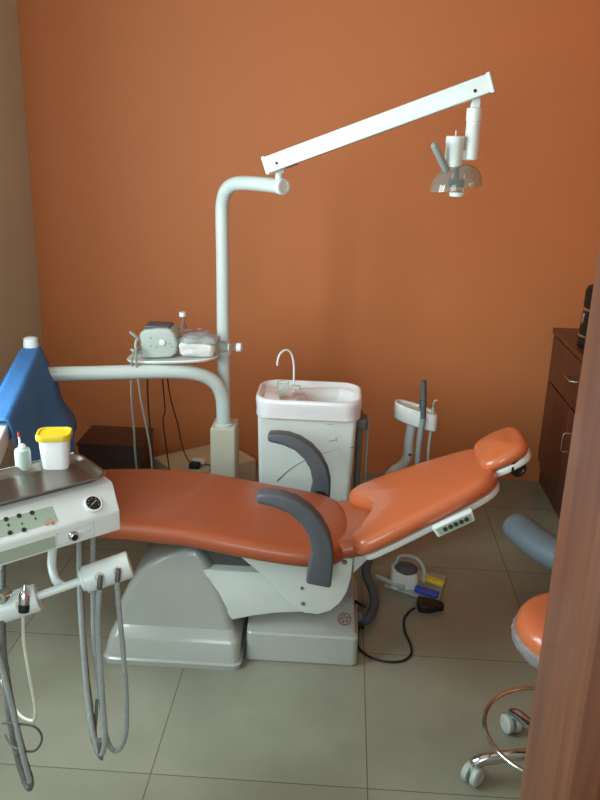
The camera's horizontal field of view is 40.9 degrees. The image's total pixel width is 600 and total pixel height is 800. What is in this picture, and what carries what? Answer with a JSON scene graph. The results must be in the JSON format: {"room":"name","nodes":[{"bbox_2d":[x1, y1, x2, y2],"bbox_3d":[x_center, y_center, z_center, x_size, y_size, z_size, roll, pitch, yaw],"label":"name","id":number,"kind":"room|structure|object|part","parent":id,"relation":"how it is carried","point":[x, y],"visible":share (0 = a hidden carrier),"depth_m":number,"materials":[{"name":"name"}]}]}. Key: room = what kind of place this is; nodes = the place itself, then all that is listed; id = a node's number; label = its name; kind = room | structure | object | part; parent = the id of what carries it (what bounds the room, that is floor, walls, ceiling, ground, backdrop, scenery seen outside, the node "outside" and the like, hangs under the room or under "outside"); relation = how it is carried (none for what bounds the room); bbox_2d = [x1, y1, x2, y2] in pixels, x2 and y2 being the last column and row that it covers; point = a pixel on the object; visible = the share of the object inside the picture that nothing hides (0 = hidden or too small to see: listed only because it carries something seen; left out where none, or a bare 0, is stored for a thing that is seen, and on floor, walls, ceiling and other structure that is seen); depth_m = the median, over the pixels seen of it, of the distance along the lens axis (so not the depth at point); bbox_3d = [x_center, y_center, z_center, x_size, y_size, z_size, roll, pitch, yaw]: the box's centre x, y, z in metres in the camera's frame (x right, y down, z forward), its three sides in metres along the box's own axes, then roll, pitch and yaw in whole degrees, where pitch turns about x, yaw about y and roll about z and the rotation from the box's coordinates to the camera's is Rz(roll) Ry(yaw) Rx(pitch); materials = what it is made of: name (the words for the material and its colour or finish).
{"room":"dental clinic","nodes":[
{"label":"dental clinic","id":0,"kind":"room"},
{"bbox_2d":[0,0,42,468],"bbox_3d":[-1.457,-0.597,2.331,0.120,3.000,3.500,3,19,3],"label":"wall","id":1,"kind":"structure","parent":0,"point":[20,316],"depth_m":3.71,"materials":[{"name":"beige paint"}]},
{"bbox_2d":[0,467,558,799],"bbox_3d":[0.040,1.146,2.067,3.350,0.050,4.990,3,19,3],"label":"floor","id":2,"kind":"structure","parent":0,"point":[370,729],"depth_m":2.55,"materials":[{"name":"beige tile"}]},
{"bbox_2d":[76,425,153,469],"bbox_3d":[-0.887,0.311,3.914,0.310,0.300,0.243,3,19,3],"label":"wooden box","id":3,"kind":"object","parent":2,"relation":"on","point":[108,447],"visible":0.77,"depth_m":3.79,"materials":[{"name":"brown wood"}]},
{"bbox_2d":[23,336,238,477],"bbox_3d":[-0.648,0.192,3.263,0.829,0.955,0.156,-3,19,-14],"label":"support","id":4,"kind":"object","parent":2,"relation":"on","point":[224,431],"depth_m":3.16,"materials":[{"name":"beige paint"}]},
{"bbox_2d":[0,347,76,461],"bbox_3d":[-0.979,0.089,2.726,0.389,0.380,0.951,-3,19,-13],"label":"drape","id":5,"kind":"object","parent":4,"relation":"hanging from","point":[31,400],"visible":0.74,"depth_m":2.69,"materials":[{"name":"blue fabric"}]},
{"bbox_2d":[0,421,133,791],"bbox_3d":[-0.925,0.384,2.358,0.563,0.746,1.500,-7,21,-24],"label":"instrument","id":6,"kind":"object","parent":4,"relation":"attached to","point":[50,522],"visible":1,"depth_m":1.81,"materials":[{"name":"white plastic"}]},
{"bbox_3d":[-0.885,0.045,2.427,0.060,0.074,1.240,-2,19,-11],"label":"spring arm","id":7,"kind":"part","parent":6,"relation":"part of","materials":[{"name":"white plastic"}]},
{"bbox_3d":[-0.676,0.281,1.651,0.363,0.026,0.030,-13,24,-37],"label":"control panel","id":8,"kind":"part","parent":6,"relation":"part of","materials":[{"name":"plastic"}]},
{"bbox_2d":[0,454,105,505],"bbox_3d":[-0.695,0.205,1.761,0.530,0.018,0.174,-13,24,-37],"label":"tray","id":9,"kind":"object","parent":6,"relation":"on","point":[16,484],"visible":0.9,"depth_m":1.86,"materials":[{"name":"metal"}]},
{"bbox_2d":[14,431,31,470],"bbox_3d":[-0.652,0.120,1.891,0.037,0.097,0.037,3,19,3],"label":"squeeze bottle","id":10,"kind":"object","parent":9,"relation":"on","point":[22,454],"visible":0.98,"depth_m":1.88,"materials":[{"name":"plastic"}]},
{"bbox_2d":[35,427,72,469],"bbox_3d":[-0.584,0.117,1.919,0.081,0.088,0.067,-1,19,-8],"label":"tub","id":11,"kind":"object","parent":9,"relation":"on","point":[54,442],"visible":1,"depth_m":1.90,"materials":[{"name":"white plastic"}]},
{"bbox_3d":[-0.583,0.082,1.907,0.081,0.015,0.067,-1,19,-8],"label":"lid","id":12,"kind":"part","parent":11,"relation":"part of","materials":[{"name":"yellow plastic"}]},
{"bbox_3d":[-0.499,0.299,1.769,0.025,0.021,0.025,3,19,3],"label":"knob","id":13,"kind":"part","parent":6,"relation":"part of","materials":[{"name":"silver metal"}]},
{"bbox_2d":[56,522,93,545],"bbox_3d":[-0.496,0.295,1.777,0.088,0.030,0.005,-13,24,-37],"label":"switch","id":14,"kind":"object","parent":6,"relation":"attached to","point":[68,533],"depth_m":1.77,"materials":[{"name":"silver metal"}]},
{"bbox_3d":[-0.611,-0.006,3.157,0.706,0.292,0.084,-4,20,-17],"label":"pipe arm","id":15,"kind":"part","parent":4,"relation":"part of","materials":[{"name":"white metal"}]},
{"bbox_2d":[215,72,495,398],"bbox_3d":[0.084,-0.419,2.823,1.069,1.356,0.217,13,22,30],"label":"light","id":16,"kind":"object","parent":4,"relation":"on","point":[454,176],"visible":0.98,"depth_m":2.56,"materials":[{"name":"white metal"}]},
{"bbox_2d":[127,350,230,363],"bbox_3d":[-0.480,-0.180,3.196,0.397,0.043,0.208,3,19,3],"label":"shelf","id":17,"kind":"object","parent":16,"relation":"attached to","point":[177,358],"visible":0.45,"depth_m":3.13,"materials":[{"name":"white plastic"}]},
{"bbox_2d":[129,321,189,469],"bbox_3d":[-0.582,0.031,3.503,0.193,0.855,0.690,1,19,-2],"label":"ultrasonic scaler","id":18,"kind":"object","parent":17,"relation":"on","point":[158,339],"visible":0.81,"depth_m":3.12,"materials":[{"name":"grey plastic"}]},
{"bbox_2d":[178,311,188,353],"bbox_3d":[-0.464,-0.267,3.188,0.048,0.165,0.048,3,19,3],"label":"clear bottle","id":19,"kind":"object","parent":17,"relation":"on","point":[182,314],"visible":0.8,"depth_m":3.17,"materials":[{"name":"plastic"}]},
{"bbox_2d":[178,328,220,356],"bbox_3d":[-0.391,-0.230,3.136,0.156,0.120,0.095,3,19,3],"label":"pack","id":20,"kind":"object","parent":17,"relation":"on","point":[194,344],"visible":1,"depth_m":3.11,"materials":[{"name":"white plastic"}]},
{"bbox_2d":[216,341,242,352],"bbox_3d":[-0.298,-0.208,3.173,0.141,0.050,0.049,4,19,6],"label":"clamp","id":21,"kind":"object","parent":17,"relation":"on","point":[221,346],"visible":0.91,"depth_m":3.15,"materials":[{"name":"plastic"}]},
{"bbox_3d":[0.232,-0.874,2.572,0.742,0.318,0.044,8,20,19],"label":"spring arm","id":22,"kind":"part","parent":16,"relation":"part of","materials":[{"name":"white plastic"}]},
{"bbox_3d":[0.432,-0.746,2.481,0.070,0.093,0.023,-6,20,-21],"label":"handle","id":23,"kind":"part","parent":16,"relation":"part of","materials":[{"name":"white plastic"}]},
{"bbox_2d":[153,445,255,480],"bbox_3d":[-0.469,0.369,3.968,0.413,0.180,0.286,-11,23,-34],"label":"junction box","id":24,"kind":"object","parent":2,"relation":"on","point":[177,460],"visible":0.26,"depth_m":3.93,"materials":[{"name":"beige plastic"}]},
{"bbox_2d":[189,458,210,470],"bbox_3d":[-0.467,0.304,3.824,0.110,0.033,0.068,5,19,10],"label":"plug","id":25,"kind":"object","parent":24,"relation":"on","point":[196,463],"visible":0.86,"depth_m":3.81,"materials":[{"name":"black plastic"}]},
{"bbox_2d":[256,349,369,501],"bbox_3d":[0.048,0.241,3.264,0.448,0.900,0.278,3,19,3],"label":"sink","id":26,"kind":"object","parent":2,"relation":"on","point":[330,415],"visible":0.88,"depth_m":3.13,"materials":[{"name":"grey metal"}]},
{"bbox_2d":[277,380,288,397],"bbox_3d":[-0.066,-0.041,3.107,0.047,0.062,0.047,3,19,3],"label":"glass","id":27,"kind":"object","parent":26,"relation":"on","point":[283,385],"visible":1,"depth_m":3.09,"materials":[{"name":"clear plastic"}]},
{"bbox_3d":[-0.058,-0.104,3.183,0.084,0.201,0.013,-9,21,-28],"label":"water spout","id":28,"kind":"part","parent":26,"relation":"part of","materials":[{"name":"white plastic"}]},
{"bbox_2d":[256,379,361,421],"bbox_3d":[0.038,0.001,3.184,0.413,0.080,0.278,3,19,3],"label":"basin","id":29,"kind":"object","parent":26,"relation":"in","point":[328,401],"depth_m":3.09,"materials":[{"name":"white ceramic"}]},
{"bbox_3d":[0.232,0.357,3.259,0.046,0.635,0.130,3,19,3],"label":"frame","id":30,"kind":"part","parent":26,"relation":"part of","materials":[{"name":"grey metal"}]},
{"bbox_2d":[96,427,530,670],"bbox_3d":[-0.102,0.481,2.746,1.673,0.836,0.610,3,19,3],"label":"dental chair","id":31,"kind":"object","parent":2,"relation":"on","point":[227,563],"visible":0.94,"depth_m":2.66,"materials":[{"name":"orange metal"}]},
{"bbox_2d":[96,469,346,566],"bbox_3d":[-0.379,0.380,2.720,1.114,0.111,0.498,3,19,3],"label":"seat cushion","id":32,"kind":"object","parent":31,"relation":"on","point":[217,513],"depth_m":2.63,"materials":[{"name":"orange leather"}]},
{"bbox_3d":[-0.142,0.603,2.800,0.337,0.184,0.300,3,19,3],"label":"lift arm","id":33,"kind":"part","parent":31,"relation":"part of"},
{"bbox_3d":[-0.014,0.416,2.425,0.235,0.303,0.055,3,19,3],"label":"armrest","id":34,"kind":"part","parent":31,"relation":"part of","materials":[{"name":"grey plastic"}]},
{"bbox_3d":[-0.002,0.262,2.959,0.235,0.303,0.055,3,19,3],"label":"armrest","id":35,"kind":"part","parent":31,"relation":"part of","materials":[{"name":"grey plastic"}]},
{"bbox_2d":[338,500,369,558],"bbox_3d":[0.168,0.423,2.687,0.186,0.084,0.351,3,19,3],"label":"lumbar cushion","id":36,"kind":"object","parent":31,"relation":"on","point":[351,513],"depth_m":2.67,"materials":[{"name":"orange leather"}]},
{"bbox_2d":[355,600,365,628],"bbox_3d":[0.220,0.763,2.878,0.045,0.162,0.150,-3,19,-14],"label":"hose","id":37,"kind":"object","parent":31,"relation":"attached to","point":[356,601],"visible":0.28,"depth_m":2.84,"materials":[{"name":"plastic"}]},
{"bbox_2d":[349,449,497,554],"bbox_3d":[0.401,0.309,2.637,0.473,0.248,0.471,3,19,3],"label":"cushion","id":38,"kind":"object","parent":31,"relation":"on","point":[388,512],"depth_m":2.52,"materials":[{"name":"orange leather"}]},
{"bbox_3d":[0.420,0.341,2.647,0.449,0.220,0.447,3,19,3],"label":"panel","id":39,"kind":"part","parent":31,"relation":"part of","materials":[{"name":"orange leather"}]},
{"bbox_2d":[474,427,527,470],"bbox_3d":[0.655,0.161,2.628,0.156,0.112,0.224,3,19,3],"label":"cushion","id":40,"kind":"object","parent":31,"relation":"on","point":[505,449],"depth_m":2.56,"materials":[{"name":"orange leather"}]},
{"bbox_3d":[0.689,0.209,2.565,0.057,0.057,0.071,3,19,3],"label":"headrest knob","id":41,"kind":"part","parent":31,"relation":"part of","materials":[{"name":"black plastic"}]},
{"bbox_2d":[357,560,378,624],"bbox_3d":[0.256,0.738,3.026,0.085,0.109,0.421,5,19,9],"label":"corrugated hose","id":42,"kind":"object","parent":2,"relation":"on","point":[372,610],"visible":0.89,"depth_m":3.04,"materials":[{"name":"grey plastic"}]},
{"bbox_2d":[358,596,443,662],"bbox_3d":[0.358,0.790,2.927,0.213,0.093,0.438,12,21,27],"label":"switch","id":43,"kind":"object","parent":2,"relation":"on","point":[424,604],"visible":0.93,"depth_m":3.03,"materials":[{"name":"black plastic"}]},
{"bbox_3d":[0.310,0.800,2.894,0.202,0.093,0.346,5,19,9],"label":"cord","id":44,"kind":"part","parent":43,"relation":"part of","materials":[{"name":"black plastic"}]},
{"bbox_2d":[416,596,443,612],"bbox_3d":[0.496,0.780,3.061,0.104,0.035,0.071,3,19,3],"label":"switch","id":45,"kind":"object","parent":43,"relation":"attached to","point":[424,604],"depth_m":3.04,"materials":[{"name":"black plastic"}]},
{"bbox_2d":[384,380,437,474],"bbox_3d":[0.415,0.264,3.415,0.321,0.785,0.142,14,22,32],"label":"holder","id":46,"kind":"object","parent":2,"relation":"on","point":[412,414],"visible":0.73,"depth_m":3.27,"materials":[{"name":"white plastic"}]},
{"bbox_3d":[0.426,0.217,3.432,0.063,0.396,0.191,-12,23,-35],"label":"holder arm","id":47,"kind":"part","parent":46,"relation":"part of","materials":[{"name":"white plastic"}]},
{"bbox_2d":[375,554,446,599],"bbox_3d":[0.445,0.685,3.214,0.270,0.114,0.211,9,20,20],"label":"foot pedal","id":48,"kind":"object","parent":2,"relation":"on","point":[405,577],"visible":1,"depth_m":3.17,"materials":[{"name":"white plastic"}]},
{"bbox_3d":[0.462,0.737,3.222,0.225,0.012,0.211,8,20,19],"label":"plate","id":49,"kind":"part","parent":48,"relation":"part of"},
{"bbox_2d":[461,513,556,787],"bbox_3d":[0.703,0.740,2.133,0.517,0.714,0.486,12,21,28],"label":"stool","id":50,"kind":"object","parent":2,"relation":"on","point":[525,533],"visible":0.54,"depth_m":2.18,"materials":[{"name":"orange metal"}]},
{"bbox_3d":[0.587,0.993,2.226,0.230,0.066,0.033,2,19,1],"label":"leg","id":51,"kind":"part","parent":50,"relation":"part of","materials":[{"name":"silver metal"}]},
{"bbox_3d":[0.672,0.960,2.332,0.033,0.066,0.230,-4,19,-16],"label":"leg","id":52,"kind":"part","parent":50,"relation":"part of","materials":[{"name":"silver metal"}]},
{"bbox_3d":[0.718,0.597,2.089,0.310,0.095,0.310,3,19,3],"label":"seat","id":53,"kind":"part","parent":50,"relation":"part of","materials":[{"name":"orange leather"}]},
{"bbox_2d":[538,328,583,518],"bbox_3d":[1.412,0.312,3.288,0.494,0.828,1.681,3,19,3],"label":"base cabinet","id":54,"kind":"object","parent":2,"relation":"on","point":[566,355],"visible":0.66,"depth_m":3.82,"materials":[{"name":"brown wood"}]},
{"bbox_3d":[1.235,0.168,3.919,0.017,0.427,0.408,3,19,3],"label":"door","id":55,"kind":"part","parent":54,"relation":"part of","materials":[{"name":"brown wood"}]},
{"bbox_3d":[1.202,0.194,3.663,0.028,0.098,0.008,3,19,3],"label":"handle","id":56,"kind":"part","parent":54,"relation":"part of","materials":[{"name":"silver metal"}]},
{"bbox_3d":[1.232,-0.083,3.616,0.017,0.225,0.822,3,19,3],"label":"drawer","id":57,"kind":"part","parent":54,"relation":"part of","materials":[{"name":"brown wood"}]},
{"bbox_3d":[1.211,0.299,3.527,0.017,0.427,0.408,3,19,3],"label":"door","id":58,"kind":"part","parent":54,"relation":"part of","materials":[{"name":"brown wood"}]},
{"bbox_3d":[1.212,-0.095,3.613,0.029,0.009,0.109,3,19,3],"label":"handle","id":59,"kind":"part","parent":54,"relation":"part of","materials":[{"name":"silver metal"}]},
{"bbox_2d":[577,284,593,346],"bbox_3d":[1.348,-0.379,3.593,0.185,0.282,0.185,3,19,3],"label":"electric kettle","id":60,"kind":"object","parent":54,"relation":"on","point":[584,318],"visible":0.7,"depth_m":3.58,"materials":[{"name":"black plastic"}]},
{"bbox_3d":[1.351,-0.464,3.564,0.168,0.104,0.168,3,19,3],"label":"lid","id":61,"kind":"part","parent":60,"relation":"part of","materials":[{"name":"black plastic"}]},
{"bbox_2d":[16,0,599,480],"bbox_3d":[0.224,-1.062,3.856,3.050,3.000,0.120,3,19,3],"label":"wall","id":62,"kind":"structure","parent":0,"point":[138,113],"depth_m":3.84,"materials":[{"name":"orange paint"}]},
{"bbox_3d":[0.025,0.015,0.648,3.050,3.000,0.100,3,19,3],"label":"wall","id":63,"kind":"structure","parent":0,"visible":0},
{"bbox_2d":[519,244,599,799],"bbox_3d":[-0.221,0.380,0.794,1.189,2.200,0.164,3,19,3],"label":"door","id":64,"kind":"structure","parent":63,"relation":"in","point":[562,760],"depth_m":0.70,"materials":[{"name":"brown wood"}]}
]}

